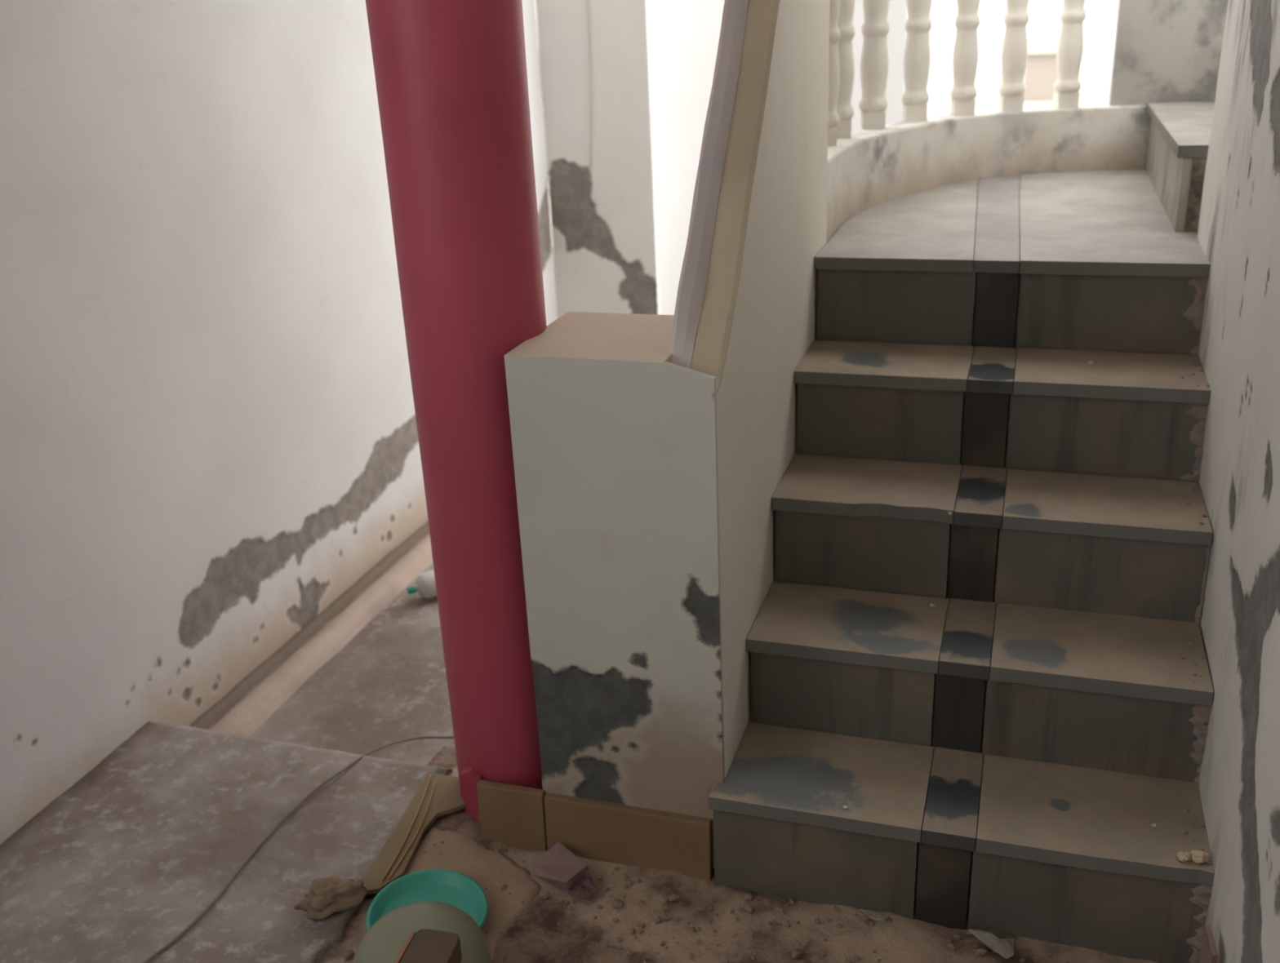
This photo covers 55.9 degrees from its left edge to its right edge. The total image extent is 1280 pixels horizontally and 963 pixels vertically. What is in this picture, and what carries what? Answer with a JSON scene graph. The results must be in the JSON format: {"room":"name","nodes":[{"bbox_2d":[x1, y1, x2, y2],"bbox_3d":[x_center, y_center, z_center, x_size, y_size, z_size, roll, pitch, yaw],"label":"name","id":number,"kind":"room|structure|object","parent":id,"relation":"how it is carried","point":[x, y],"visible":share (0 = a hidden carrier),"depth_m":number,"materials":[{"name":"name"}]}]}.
{"room":"stairwell","nodes":[
{"label":"stairwell","id":0,"kind":"room"},
{"bbox_2d":[0,0,557,844],"bbox_3d":[-0.996,-0.886,3.004,0.103,2.720,3.750,4,23,17],"label":"wall","id":1,"kind":"structure","parent":0,"point":[209,434],"depth_m":2.79,"materials":[{"name":"paint"}]},
{"bbox_2d":[188,520,433,735],"bbox_3d":[-0.655,0.150,3.940,0.176,0.050,2.660,4,23,17],"label":"baseboard","id":2,"kind":"structure","parent":1,"relation":"attached to","point":[252,701],"depth_m":3.24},
{"bbox_2d":[248,563,454,765],"bbox_3d":[0.027,0.061,4.185,1.330,0.054,3.650,4,23,17],"label":"floor","id":3,"kind":"structure","parent":0,"point":[388,684],"depth_m":3.02,"materials":[{"name":"concrete"}]},
{"bbox_2d":[406,569,436,598],"bbox_3d":[-0.597,0.295,3.498,0.164,0.076,0.076,-16,26,-30],"label":"bottle","id":4,"kind":"object","parent":3,"relation":"on","point":[424,586],"visible":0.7,"depth_m":3.46,"materials":[{"name":"white plastic"}]},
{"bbox_2d":[504,0,829,868],"bbox_3d":[0.102,-0.454,2.343,0.354,2.274,1.046,4,23,17],"label":"parapet","id":5,"kind":"object","parent":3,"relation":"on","point":[651,453],"visible":0.92,"depth_m":2.08,"materials":[{"name":"paint"}]},
{"bbox_2d":[476,779,712,881],"bbox_3d":[-0.089,0.655,2.267,0.461,0.132,0.025,4,23,17],"label":"baseboard","id":6,"kind":"object","parent":5,"relation":"attached to","point":[524,818],"visible":0.88,"depth_m":2.25,"materials":[{"name":"brown tile"}]},
{"bbox_2d":[365,0,546,822],"bbox_3d":[-0.301,-0.529,2.008,0.246,2.700,0.256,4,23,17],"label":"pillar","id":7,"kind":"structure","parent":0,"point":[451,76],"depth_m":2.00,"materials":[{"name":"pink paint"}]},
{"bbox_2d":[0,721,1157,962],"bbox_3d":[-0.498,1.183,1.281,2.220,0.123,2.900,4,23,17],"label":"floor","id":8,"kind":"structure","parent":0,"point":[113,869],"depth_m":2.23,"materials":[{"name":"concrete"}]},
{"bbox_2d":[141,736,453,962],"bbox_3d":[-0.683,0.713,2.416,0.116,0.103,1.003,10,25,29],"label":"cable","id":9,"kind":"object","parent":8,"relation":"on","point":[357,760],"visible":0.84,"depth_m":2.36,"materials":[{"name":"grey rubber"}]},
{"bbox_2d":[293,875,367,919],"bbox_3d":[-0.553,0.738,2.153,0.128,0.067,0.060,-9,23,-15],"label":"lump","id":10,"kind":"object","parent":8,"relation":"on","point":[326,896],"visible":1,"depth_m":2.14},
{"bbox_2d":[360,773,466,894],"bbox_3d":[-0.440,0.685,2.344,0.123,0.010,0.372,4,23,17],"label":"cardboard piece","id":11,"kind":"object","parent":8,"relation":"on","point":[446,799],"visible":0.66,"depth_m":2.36,"materials":[{"name":"brown cardboard"}]},
{"bbox_2d":[381,774,431,880],"bbox_3d":[-0.449,0.670,2.358,0.013,0.004,0.322,0,22,7],"label":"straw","id":12,"kind":"object","parent":11,"relation":"on","point":[429,777],"visible":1,"depth_m":2.34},
{"bbox_2d":[387,780,436,879],"bbox_3d":[-0.435,0.673,2.350,0.017,0.003,0.296,1,22,8],"label":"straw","id":13,"kind":"object","parent":11,"relation":"on","point":[435,781],"visible":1,"depth_m":2.33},
{"bbox_2d":[404,826,541,962],"bbox_3d":[-0.347,0.778,2.166,0.296,0.037,0.438,4,23,17],"label":"mortar spill","id":14,"kind":"object","parent":8,"relation":"on","point":[486,867],"visible":0.41,"depth_m":2.25,"materials":[{"name":"beige concrete"}]},
{"bbox_2d":[366,869,488,930],"bbox_3d":[-0.371,0.763,2.113,0.209,0.038,0.210,15,28,38],"label":"dish","id":15,"kind":"object","parent":14,"relation":"on","point":[458,890],"visible":0.44,"depth_m":2.17,"materials":[{"name":"teal plastic"}]},
{"bbox_2d":[354,901,491,962],"bbox_3d":[-0.350,0.751,1.922,0.220,0.102,0.220,4,23,17],"label":"plastic tub","id":16,"kind":"object","parent":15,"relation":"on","point":[384,943],"visible":0.86,"depth_m":1.91,"materials":[{"name":"beige plastic"}]},
{"bbox_2d":[395,928,462,962],"bbox_3d":[-0.315,0.717,1.812,0.076,0.044,0.079,3,22,13],"label":"block","id":17,"kind":"object","parent":16,"relation":"on","point":[425,945],"visible":1,"depth_m":1.81,"materials":[{"name":"brown wood"}]},
{"bbox_2d":[532,842,587,892],"bbox_3d":[-0.143,0.711,2.218,0.103,0.040,0.075,18,30,41],"label":"fragment","id":18,"kind":"object","parent":8,"relation":"on","point":[558,867],"visible":1,"depth_m":2.21,"materials":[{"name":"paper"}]},
{"bbox_2d":[568,876,596,900],"bbox_3d":[-0.104,0.731,2.176,0.046,0.010,0.060,-10,23,-17],"label":"paper scrap","id":19,"kind":"object","parent":8,"relation":"on","point":[582,888],"visible":0.96,"depth_m":2.17,"materials":[{"name":"pink paper"}]},
{"bbox_2d":[342,838,1068,962],"bbox_3d":[0.164,0.822,1.960,1.347,0.017,0.462,4,23,17],"label":"rubble","id":20,"kind":"object","parent":8,"relation":"on","point":[748,908],"visible":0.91,"depth_m":2.11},
{"bbox_2d":[860,909,887,920],"bbox_3d":[0.400,0.746,2.081,0.049,0.005,0.020,12,26,33],"label":"paper scrap","id":21,"kind":"object","parent":8,"relation":"on","point":[871,914],"visible":1,"depth_m":2.08,"materials":[{"name":"white paper"}]},
{"bbox_2d":[708,101,1214,962],"bbox_3d":[1.177,-0.331,2.681,1.548,1.540,2.288,4,23,17],"label":"staircase","id":22,"kind":"structure","parent":8,"relation":"on","point":[1003,754],"depth_m":2.28,"materials":[{"name":"stone"}]},
{"bbox_2d":[1151,823,1158,827],"bbox_3d":[0.848,0.567,1.986,0.010,0.006,0.008,-4,22,-3],"label":"crumb","id":23,"kind":"object","parent":22,"relation":"on","point":[1154,825],"visible":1,"depth_m":1.98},
{"bbox_2d":[1176,851,1191,862],"bbox_3d":[0.861,0.593,1.907,0.023,0.015,0.020,4,23,17],"label":"crumb","id":24,"kind":"object","parent":22,"relation":"on","point":[1184,856],"visible":1,"depth_m":1.90,"materials":[{"name":"beige stone"}]},
{"bbox_2d":[1181,356,1211,865],"bbox_3d":[0.998,0.172,2.185,0.048,0.576,0.891,4,23,17],"label":"plaster dust","id":25,"kind":"object","parent":22,"relation":"on","point":[1209,863],"visible":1,"depth_m":2.17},
{"bbox_2d":[1190,849,1209,863],"bbox_3d":[0.882,0.591,1.903,0.028,0.019,0.024,16,29,39],"label":"crumb","id":26,"kind":"object","parent":22,"relation":"on","point":[1197,856],"visible":1,"depth_m":1.90,"materials":[{"name":"beige stone"}]},
{"bbox_2d":[968,928,1013,959],"bbox_3d":[0.595,0.763,2.018,0.047,0.010,0.084,-18,26,-32],"label":"paper scrap","id":27,"kind":"object","parent":8,"relation":"on","point":[1003,947],"visible":1,"depth_m":2.01,"materials":[{"name":"white paper"}]},
{"bbox_2d":[535,0,660,318],"bbox_3d":[-0.171,-1.560,4.587,0.435,2.720,0.032,4,23,17],"label":"wall","id":28,"kind":"structure","parent":0,"point":[604,223],"depth_m":4.68,"materials":[{"name":"paint"}]},
{"bbox_2d":[586,0,591,167],"bbox_3d":[-0.195,-1.566,4.571,0.033,0.735,0.004,4,23,17],"label":"cable","id":29,"kind":"object","parent":28,"relation":"attached to","point":[587,0],"visible":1,"depth_m":4.59,"materials":[{"name":"plastic"}]},
{"bbox_2d":[648,0,907,315],"bbox_3d":[0.411,-1.866,5.277,1.490,2.720,0.120,4,23,17],"label":"wall","id":30,"kind":"structure","parent":0,"point":[685,34],"depth_m":5.33,"materials":[{"name":"paint"}]},
{"bbox_2d":[826,103,1151,242],"bbox_3d":[0.868,-0.443,3.491,1.545,1.132,0.404,-19,27,-36],"label":"wall","id":31,"kind":"structure","parent":0,"point":[870,168],"depth_m":3.53,"materials":[{"name":"paint"}]},
{"bbox_2d":[827,0,1086,146],"bbox_3d":[0.785,-1.306,3.136,1.485,0.740,0.386,-21,28,-38],"label":"balustrade","id":32,"kind":"object","parent":31,"relation":"on","point":[873,104],"visible":0.9,"depth_m":3.39,"materials":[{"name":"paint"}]},
{"bbox_2d":[1107,0,1228,106],"bbox_3d":[2.007,-1.248,3.389,1.260,2.600,0.130,4,23,17],"label":"wall","id":33,"kind":"structure","parent":0,"point":[1164,51],"depth_m":3.48,"materials":[{"name":"paint"}]},
{"bbox_2d":[1197,0,1279,962],"bbox_3d":[0.689,-0.133,0.837,0.126,2.650,3.805,4,23,17],"label":"wall","id":34,"kind":"structure","parent":0,"point":[1238,233],"depth_m":1.90,"materials":[{"name":"paint"}]},
{"bbox_2d":[1199,924,1217,962],"bbox_3d":[0.829,0.711,1.768,0.018,0.088,0.088,4,23,17],"label":"shard","id":35,"kind":"object","parent":34,"relation":"attached to","point":[1209,953],"visible":1,"depth_m":1.76},
{"label":"outside","id":36,"kind":"structure","parent":0,"visible":0},
{"bbox_2d":[542,69,1111,245],"bbox_3d":[7.582,-4.300,14.688,22.000,0.050,21.800,4,23,17],"label":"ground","id":37,"kind":"structure","parent":36,"point":[1095,83],"depth_m":20.79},
{"bbox_2d":[927,0,936,116],"bbox_3d":[1.091,-2.666,5.550,0.556,4.300,0.200,4,23,17],"label":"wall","id":38,"kind":"structure","parent":37,"relation":"on","point":[933,11],"depth_m":5.71,"materials":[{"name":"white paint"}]},
{"bbox_2d":[1022,28,1060,102],"bbox_3d":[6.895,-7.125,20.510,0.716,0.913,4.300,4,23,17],"label":"house","id":39,"kind":"structure","parent":37,"relation":"on","point":[1040,77],"depth_m":18.75,"materials":[{"name":"beige paint"}]}
]}

